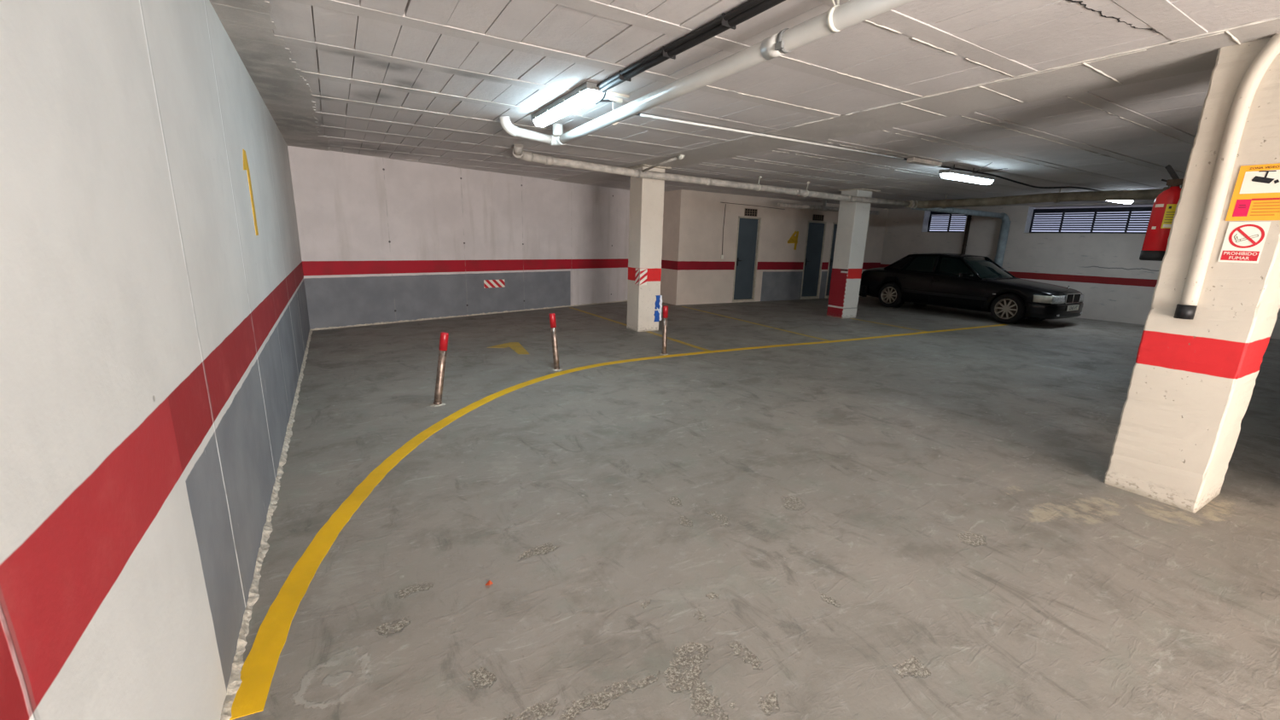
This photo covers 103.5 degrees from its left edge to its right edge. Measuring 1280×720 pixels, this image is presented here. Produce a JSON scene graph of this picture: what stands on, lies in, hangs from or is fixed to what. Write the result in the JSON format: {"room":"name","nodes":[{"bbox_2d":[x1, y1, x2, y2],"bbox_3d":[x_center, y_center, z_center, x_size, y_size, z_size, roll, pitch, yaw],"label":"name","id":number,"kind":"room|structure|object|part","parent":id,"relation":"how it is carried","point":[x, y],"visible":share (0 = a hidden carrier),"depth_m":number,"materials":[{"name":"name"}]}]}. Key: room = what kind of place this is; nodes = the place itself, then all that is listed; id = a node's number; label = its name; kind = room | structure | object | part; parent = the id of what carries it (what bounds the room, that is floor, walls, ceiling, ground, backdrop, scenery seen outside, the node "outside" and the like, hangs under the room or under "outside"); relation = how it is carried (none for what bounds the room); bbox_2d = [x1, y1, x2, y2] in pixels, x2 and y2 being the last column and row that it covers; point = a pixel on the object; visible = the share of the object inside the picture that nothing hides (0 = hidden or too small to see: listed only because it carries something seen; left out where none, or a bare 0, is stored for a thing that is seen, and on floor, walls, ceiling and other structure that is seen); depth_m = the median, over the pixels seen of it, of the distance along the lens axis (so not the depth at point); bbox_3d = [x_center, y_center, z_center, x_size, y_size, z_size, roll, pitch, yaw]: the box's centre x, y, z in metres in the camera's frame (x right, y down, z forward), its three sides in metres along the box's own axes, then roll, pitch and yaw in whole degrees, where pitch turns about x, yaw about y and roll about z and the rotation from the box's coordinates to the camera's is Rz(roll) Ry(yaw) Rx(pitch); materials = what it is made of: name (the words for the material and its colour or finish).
{"room":"parking garage","nodes":[
{"label":"parking garage","id":0,"kind":"room"},
{"bbox_2d":[0,0,309,719],"bbox_3d":[-1.374,-0.206,1.149,0.300,2.983,15.400,-6,16,-30],"label":"wall","id":1,"kind":"structure","parent":0,"point":[153,344],"depth_m":1.21,"materials":[{"name":"white paint"}]},
{"bbox_2d":[242,148,258,235],"bbox_3d":[-2.503,-1.070,3.236,0.003,0.525,0.280,-6,16,-30],"label":"wall marking","id":2,"kind":"object","parent":1,"relation":"attached to","point":[245,160],"depth_m":3.28,"materials":[{"name":"yellow paint"}]},
{"bbox_2d":[220,329,312,719],"bbox_3d":[-1.288,1.125,1.562,0.057,0.069,14.630,-6,16,-30],"label":"trim","id":3,"kind":"structure","parent":1,"relation":"attached to","point":[235,681],"depth_m":2.23,"materials":[{"name":"white concrete"}]},
{"bbox_2d":[287,145,629,329],"bbox_3d":[-2.465,-2.399,10.190,0.300,2.983,8.530,14,18,41],"label":"wall","id":4,"kind":"structure","parent":0,"point":[382,240],"depth_m":8.92,"materials":[{"name":"paint"}]},
{"bbox_2d":[310,300,627,330],"bbox_3d":[-2.422,-1.014,10.379,0.054,0.065,7.613,14,18,41],"label":"trim","id":5,"kind":"structure","parent":4,"relation":"attached to","point":[440,317],"depth_m":9.25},
{"bbox_2d":[483,279,505,288],"bbox_3d":[-2.828,-1.484,9.809,0.004,0.150,0.448,14,18,41],"label":"sticker","id":6,"kind":"object","parent":4,"relation":"attached to","point":[487,283],"visible":1,"depth_m":9.80,"materials":[{"name":"multicoloured plastic"}]},
{"bbox_2d":[626,163,671,331],"bbox_3d":[0.113,-1.792,8.356,0.520,2.653,0.480,-6,16,-30],"label":"concrete pillar","id":7,"kind":"structure","parent":0,"point":[646,194],"depth_m":8.22,"materials":[{"name":"beige paint"}]},
{"bbox_2d":[634,268,647,285],"bbox_3d":[0.020,-1.367,8.284,0.150,0.265,0.130,-6,16,-30],"label":"guard","id":8,"kind":"object","parent":7,"relation":"attached to","point":[641,274],"visible":1,"depth_m":8.23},
{"bbox_2d":[653,295,662,321],"bbox_3d":[0.306,-0.867,8.509,0.156,0.445,0.017,-6,16,-30],"label":"guard","id":9,"kind":"object","parent":7,"relation":"attached to","point":[658,303],"visible":1,"depth_m":8.50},
{"bbox_2d":[209,0,1279,215],"bbox_3d":[6.017,-2.821,7.217,19.900,0.261,19.250,-6,16,-30],"label":"ceiling","id":10,"kind":"structure","parent":0,"point":[1098,95],"depth_m":3.74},
{"bbox_2d":[531,81,600,127],"bbox_3d":[-0.660,-2.167,4.337,0.163,0.104,1.316,-6,16,-30],"label":"lamp","id":11,"kind":"object","parent":10,"relation":"hanging from","point":[587,93],"visible":0.94,"depth_m":4.14,"materials":[{"name":"white plastic"}]},
{"bbox_2d":[594,91,629,104],"bbox_3d":[-0.184,-2.072,3.969,0.270,0.086,0.307,-4,15,-22],"label":"cable","id":12,"kind":"object","parent":10,"relation":"attached to","point":[613,99],"visible":0.88,"depth_m":4.06,"materials":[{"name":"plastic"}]},
{"bbox_2d":[642,154,684,172],"bbox_3d":[0.311,-2.791,7.153,0.066,0.158,0.963,-8,16,-34],"label":"drain pipe","id":13,"kind":"object","parent":10,"relation":"attached to","point":[681,156],"visible":0.99,"depth_m":7.05,"materials":[{"name":"plastic"}]},
{"bbox_2d":[677,154,684,160],"bbox_3d":[0.557,-2.741,6.803,0.065,0.077,0.104,-8,17,-35],"label":"socket","id":14,"kind":"object","parent":13,"relation":"attached to","point":[679,157],"depth_m":6.78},
{"bbox_2d":[596,0,785,92],"bbox_3d":[0.346,-1.783,2.765,0.091,0.054,2.530,-6,16,-30],"label":"cable bundle","id":15,"kind":"object","parent":10,"relation":"attached to","point":[746,11],"visible":1,"depth_m":2.80,"materials":[{"name":"plastic"}]},
{"bbox_2d":[499,0,913,145],"bbox_3d":[0.469,-1.670,2.588,0.701,0.199,6.361,-6,16,-30],"label":"drain pipe","id":16,"kind":"object","parent":10,"relation":"hanging from","point":[838,18],"visible":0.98,"depth_m":2.83,"materials":[{"name":"plastic"}]},
{"bbox_2d":[512,144,910,206],"bbox_3d":[2.071,-3.049,8.705,8.669,0.314,0.328,-6,16,-30],"label":"drain pipe","id":17,"kind":"object","parent":10,"relation":"hanging from","point":[518,152],"visible":0.99,"depth_m":7.99,"materials":[{"name":"plastic"}]},
{"bbox_2d":[635,112,942,167],"bbox_3d":[1.974,-2.416,5.645,4.613,0.053,0.151,-6,15,-29],"label":"cable conduit","id":18,"kind":"object","parent":10,"relation":"attached to","point":[913,160],"visible":0.93,"depth_m":5.47,"materials":[{"name":"plastic"}]},
{"bbox_2d":[777,199,879,215],"bbox_3d":[5.001,-3.979,13.054,4.004,0.273,0.130,-7,16,-32],"label":"pipe","id":19,"kind":"object","parent":10,"relation":"attached to","point":[823,207],"visible":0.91,"depth_m":12.67,"materials":[{"name":"plastic"}]},
{"bbox_2d":[953,162,1007,173],"bbox_3d":[4.743,-2.632,6.943,0.809,0.075,0.409,-6,16,-30],"label":"hanger","id":20,"kind":"object","parent":10,"relation":"hanging from","point":[992,162],"visible":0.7,"depth_m":7.07,"materials":[{"name":"metal"}]},
{"bbox_2d":[938,168,995,184],"bbox_3d":[4.648,-2.592,7.157,1.216,0.104,0.167,-6,16,-30],"label":"lamp","id":21,"kind":"object","parent":20,"relation":"hanging from","point":[952,174],"visible":1,"depth_m":7.04,"materials":[{"name":"white plastic"}]},
{"bbox_2d":[940,173,993,184],"bbox_3d":[4.648,-2.568,7.162,1.176,0.055,0.132,-6,16,-30],"label":"diffuser","id":22,"kind":"object","parent":21,"relation":"attached to","point":[969,177],"depth_m":7.09,"materials":[{"name":"white plastic"}]},
{"bbox_2d":[936,165,1100,191],"bbox_3d":[6.253,-2.807,8.011,5.108,0.129,0.109,-5,15,-27],"label":"cable","id":23,"kind":"object","parent":10,"relation":"hanging from","point":[943,166],"visible":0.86,"depth_m":7.73,"materials":[{"name":"plastic"}]},
{"bbox_2d":[905,186,1169,209],"bbox_3d":[7.752,-2.636,7.862,0.473,0.308,7.387,-6,16,-30],"label":"drain pipe","id":24,"kind":"object","parent":10,"relation":"attached to","point":[1137,194],"visible":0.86,"depth_m":8.95,"materials":[{"name":"plastic"}]},
{"bbox_2d":[1106,200,1133,203],"bbox_3d":[9.069,-3.047,9.560,1.116,0.104,0.167,-6,16,-30],"label":"lamp","id":25,"kind":"object","parent":10,"relation":"hanging from","point":[1117,201],"visible":0.3,"depth_m":9.63,"materials":[{"name":"white plastic"}]},
{"bbox_2d":[232,296,1279,719],"bbox_3d":[5.825,0.388,6.040,22.000,0.200,22.000,-6,16,-30],"label":"floor","id":26,"kind":"structure","parent":0,"point":[928,526],"depth_m":2.69,"materials":[{"name":"concrete"}]},
{"bbox_2d":[429,331,448,407],"bbox_3d":[-1.785,0.078,4.484,0.197,0.657,0.122,-6,16,-30],"label":"post","id":27,"kind":"object","parent":26,"relation":"on","point":[444,335],"visible":1,"depth_m":4.47,"materials":[{"name":"metal"}]},
{"bbox_3d":[-1.784,0.151,4.503,0.143,0.503,0.074,-6,16,-30],"label":"post","id":28,"kind":"part","parent":27,"relation":"part of","materials":[{"name":"metal"}]},
{"bbox_2d":[485,580,492,585],"bbox_3d":[-0.664,0.986,2.221,0.022,0.012,0.029,9,15,27],"label":"dry leaf","id":29,"kind":"object","parent":26,"relation":"on","point":[489,582],"visible":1,"depth_m":2.22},
{"bbox_2d":[488,342,529,354],"bbox_3d":[-1.781,-0.152,6.860,0.500,0.002,0.840,-6,16,-30],"label":"floor arrow","id":30,"kind":"object","parent":26,"relation":"on","point":[517,347],"depth_m":6.96,"materials":[{"name":"yellow paint"}]},
{"bbox_2d":[549,313,562,371],"bbox_3d":[-0.959,-0.208,5.788,0.153,0.660,0.126,-6,16,-30],"label":"post","id":31,"kind":"object","parent":26,"relation":"on","point":[552,316],"visible":1,"depth_m":5.76,"materials":[{"name":"metal"}]},
{"bbox_3d":[-0.974,-0.136,5.807,0.107,0.502,0.080,-6,16,-30],"label":"post","id":32,"kind":"part","parent":31,"relation":"part of","materials":[{"name":"metal"}]},
{"bbox_2d":[568,307,627,325],"bbox_3d":[-0.824,-0.864,9.979,0.096,0.006,2.740,-6,16,-31],"label":"parking line","id":33,"kind":"object","parent":26,"relation":"on","point":[568,307],"visible":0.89,"depth_m":9.90,"materials":[{"name":"yellow paint"}]},
{"bbox_2d":[229,324,1006,719],"bbox_3d":[2.233,-0.059,7.010,2.810,0.006,12.903,14,18,42],"label":"floor line","id":34,"kind":"object","parent":26,"relation":"on","point":[258,668],"depth_m":2.29,"materials":[{"name":"yellow paint"}]},
{"bbox_2d":[659,305,669,354],"bbox_3d":[0.337,-0.401,6.765,0.122,0.660,0.136,-6,16,-30],"label":"post","id":35,"kind":"object","parent":26,"relation":"on","point":[665,317],"visible":1,"depth_m":6.74,"materials":[{"name":"metal"}]},
{"bbox_3d":[0.333,-0.328,6.782,0.077,0.499,0.074,-6,16,-30],"label":"post","id":36,"kind":"part","parent":35,"relation":"part of","materials":[{"name":"metal"}]},
{"bbox_2d":[647,331,709,351],"bbox_3d":[0.577,-0.290,7.761,0.100,0.006,1.750,-6,16,-30],"label":"parking line","id":37,"kind":"object","parent":26,"relation":"on","point":[653,333],"visible":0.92,"depth_m":7.65,"materials":[{"name":"yellow paint"}]},
{"bbox_2d":[681,306,829,341],"bbox_3d":[2.049,-0.775,9.988,0.096,0.006,4.484,-5,15,-28],"label":"parking line","id":38,"kind":"object","parent":26,"relation":"on","point":[682,306],"visible":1,"depth_m":9.50,"materials":[{"name":"yellow paint"}]},
{"bbox_2d":[849,318,927,331],"bbox_3d":[4.926,-0.703,10.066,0.096,0.006,1.700,-6,15,-29],"label":"parking line","id":39,"kind":"object","parent":26,"relation":"on","point":[850,318],"visible":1,"depth_m":9.98,"materials":[{"name":"yellow paint"}]},
{"bbox_2d":[858,253,1083,324],"bbox_3d":[7.740,-1.839,12.210,1.990,1.435,4.596,-6,16,-30],"label":"sedan","id":40,"kind":"object","parent":26,"relation":"on","point":[973,282],"visible":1,"depth_m":11.47,"materials":[{"name":"paint"}]},
{"bbox_3d":[7.045,-1.521,11.743,0.024,0.060,1.900,-6,16,-30],"label":"moulding","id":41,"kind":"part","parent":40,"relation":"part of","materials":[{"name":"black plastic"}]},
{"bbox_2d":[960,273,966,277],"bbox_3d":[7.218,-1.899,11.259,0.155,0.100,0.069,-4,15,-23],"label":"mirror","id":42,"kind":"object","parent":40,"relation":"attached to","point":[962,275],"depth_m":11.23,"materials":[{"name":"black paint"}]},
{"bbox_2d":[1064,292,1081,303],"bbox_3d":[8.872,-1.272,10.366,0.660,0.202,0.060,-6,16,-30],"label":"grille","id":43,"kind":"object","parent":40,"relation":"attached to","point":[1070,298],"depth_m":10.34,"materials":[{"name":"silver metal"}]},
{"bbox_3d":[8.895,-1.071,10.363,0.520,0.110,0.010,-6,16,-30],"label":"number plate","id":44,"kind":"part","parent":40,"relation":"part of","materials":[{"name":"white metal"}]},
{"bbox_2d":[660,189,888,305],"bbox_3d":[4.000,-3.250,14.611,8.300,2.983,1.880,-6,16,-30],"label":"wall","id":45,"kind":"structure","parent":0,"point":[694,272],"depth_m":12.54,"materials":[{"name":"white paint"}]},
{"bbox_2d":[732,215,761,302],"bbox_3d":[2.704,-2.554,12.911,0.760,2.140,0.141,-6,16,-30],"label":"door","id":46,"kind":"structure","parent":45,"relation":"in","point":[748,229],"depth_m":12.91,"materials":[{"name":"blue metal"}]},
{"bbox_2d":[744,208,757,216],"bbox_3d":[2.776,-3.691,12.618,0.416,0.181,0.011,-6,16,-30],"label":"vent","id":47,"kind":"object","parent":45,"relation":"attached to","point":[753,212],"visible":1,"depth_m":12.62,"materials":[{"name":"black metal"}]},
{"bbox_2d":[721,202,785,255],"bbox_3d":[2.836,-3.283,12.761,2.150,1.236,0.016,-6,16,-30],"label":"cable","id":48,"kind":"object","parent":45,"relation":"attached to","point":[722,202],"visible":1,"depth_m":12.35,"materials":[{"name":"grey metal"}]},
{"bbox_2d":[787,231,798,250],"bbox_3d":[4.111,-3.219,13.558,0.394,0.509,0.003,-6,16,-30],"label":"painted number","id":49,"kind":"object","parent":45,"relation":"attached to","point":[793,239],"depth_m":13.57,"materials":[{"name":"yellow paint"}]},
{"bbox_2d":[799,221,826,299],"bbox_3d":[4.831,-2.782,14.146,0.740,2.140,0.141,-6,16,-30],"label":"door","id":50,"kind":"structure","parent":45,"relation":"in","point":[816,229],"depth_m":14.15,"materials":[{"name":"blue metal"}]},
{"bbox_2d":[812,214,824,221],"bbox_3d":[4.894,-3.908,13.851,0.437,0.160,0.011,-6,16,-30],"label":"vent","id":51,"kind":"object","parent":45,"relation":"attached to","point":[817,218],"visible":1,"depth_m":13.85,"materials":[{"name":"black metal"}]},
{"bbox_2d":[824,222,837,298],"bbox_3d":[5.710,-2.876,14.656,0.740,2.140,0.141,-6,16,-30],"label":"door","id":52,"kind":"structure","parent":45,"relation":"in","point":[834,224],"depth_m":14.51,"materials":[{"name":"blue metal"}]},
{"bbox_2d":[826,188,880,318],"bbox_3d":[4.468,-2.204,10.659,0.600,2.653,0.540,-6,16,-30],"label":"concrete pillar","id":53,"kind":"structure","parent":0,"point":[853,218],"depth_m":10.55,"materials":[{"name":"white paint"}]},
{"bbox_2d":[879,202,1279,339],"bbox_3d":[12.481,-1.832,9.796,0.500,2.983,16.950,-9,17,-37],"label":"wall","id":54,"kind":"structure","parent":0,"point":[1115,285],"depth_m":12.19,"materials":[{"name":"white paint"}]},
{"bbox_2d":[920,210,967,232],"bbox_3d":[8.700,-3.927,14.265,0.500,0.647,1.130,-9,17,-37],"label":"window","id":55,"kind":"structure","parent":54,"relation":"in","point":[928,221],"depth_m":14.47,"materials":[{"name":"black metal"}]},
{"bbox_3d":[8.686,-3.619,14.335,0.490,0.015,1.130,-9,17,-37],"label":"sill","id":56,"kind":"part","parent":55,"relation":"part of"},
{"bbox_2d":[910,207,1011,267],"bbox_3d":[7.637,-2.393,12.225,4.021,2.449,0.225,-6,15,-28],"label":"drain pipe","id":57,"kind":"object","parent":54,"relation":"attached to","point":[1005,224],"visible":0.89,"depth_m":12.77,"materials":[{"name":"grey metal"}]},
{"bbox_2d":[960,215,971,254],"bbox_3d":[8.831,-2.741,13.836,0.103,2.450,0.106,-6,16,-30],"label":"downpipe","id":58,"kind":"object","parent":54,"relation":"attached to","point":[968,219],"visible":0.48,"depth_m":13.65,"materials":[{"name":"brown metal"}]},
{"bbox_2d":[1023,206,1152,234],"bbox_3d":[10.647,-3.293,11.867,0.500,0.647,2.472,-9,17,-37],"label":"window","id":59,"kind":"structure","parent":54,"relation":"in","point":[1032,211],"depth_m":12.01,"materials":[{"name":"black metal"}]},
{"bbox_3d":[10.633,-2.985,11.938,0.490,0.015,2.472,-9,17,-37],"label":"sill","id":60,"kind":"part","parent":59,"relation":"part of","materials":[{"name":"white concrete"}]},
{"bbox_2d":[1103,37,1279,512],"bbox_3d":[3.497,-0.418,3.050,0.530,2.653,0.440,-6,16,-30],"label":"concrete pillar","id":61,"kind":"structure","parent":0,"point":[1192,382],"depth_m":2.96,"materials":[{"name":"paint"}]},
{"bbox_2d":[1139,164,1183,261],"bbox_3d":[3.352,-0.930,3.197,0.167,0.591,0.167,5,14,14],"label":"fire extinguisher","id":62,"kind":"object","parent":61,"relation":"attached to","point":[1154,245],"visible":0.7,"depth_m":3.18,"materials":[{"name":"red metal"}]},
{"bbox_2d":[1162,224,1171,227],"bbox_3d":[3.304,-0.839,3.155,0.047,0.020,0.004,10,16,32],"label":"print","id":63,"kind":"object","parent":62,"relation":"attached to","point":[1163,225],"depth_m":3.16},
{"bbox_3d":[3.341,-1.167,3.171,0.026,0.118,0.078,-6,16,-30],"label":"lever","id":64,"kind":"part","parent":62,"relation":"part of","materials":[{"name":"black plastic"}]},
{"bbox_2d":[1173,33,1279,319],"bbox_3d":[3.258,-0.966,2.794,0.097,1.491,0.157,-6,16,-30],"label":"conduit","id":65,"kind":"object","parent":61,"relation":"attached to","point":[1236,121],"visible":1,"depth_m":2.80,"materials":[{"name":"paint"}]},
{"bbox_2d":[1217,221,1270,263],"bbox_3d":[3.321,-0.648,2.776,0.004,0.219,0.150,-6,16,-30],"label":"no smoking sign","id":66,"kind":"object","parent":61,"relation":"attached to","point":[1243,241],"visible":1,"depth_m":2.77,"materials":[{"name":"white plastic"}]},
{"bbox_2d":[1233,233,1258,242],"bbox_3d":[3.322,-0.668,2.768,0.001,0.046,0.088,-6,16,-30],"label":"picture","id":67,"kind":"object","parent":66,"relation":"attached to","point":[1237,237],"depth_m":2.77},
{"bbox_2d":[1225,162,1279,221],"bbox_3d":[3.336,-0.897,2.703,0.005,0.289,0.214,-6,16,-30],"label":"warning sign","id":68,"kind":"object","parent":61,"relation":"attached to","point":[1256,194],"visible":1,"depth_m":2.72,"materials":[{"name":"yellow plastic"}]},
{"bbox_3d":[3.340,-0.949,2.684,0.001,0.115,0.178,-6,16,-30],"label":"white panel","id":69,"kind":"part","parent":68,"relation":"part of","materials":[{"name":"white plastic"}]},
{"bbox_2d":[1250,201,1279,215],"bbox_3d":[3.351,-0.807,2.692,0.001,0.070,0.114,-6,16,-30],"label":"print","id":70,"kind":"object","parent":68,"relation":"attached to","point":[1257,208],"depth_m":2.70},
{"bbox_2d":[1251,170,1279,183],"bbox_3d":[3.335,-0.973,2.686,0.001,0.070,0.100,-6,16,-30],"label":"picture","id":71,"kind":"object","parent":68,"relation":"attached to","point":[1258,177],"depth_m":2.69}
]}

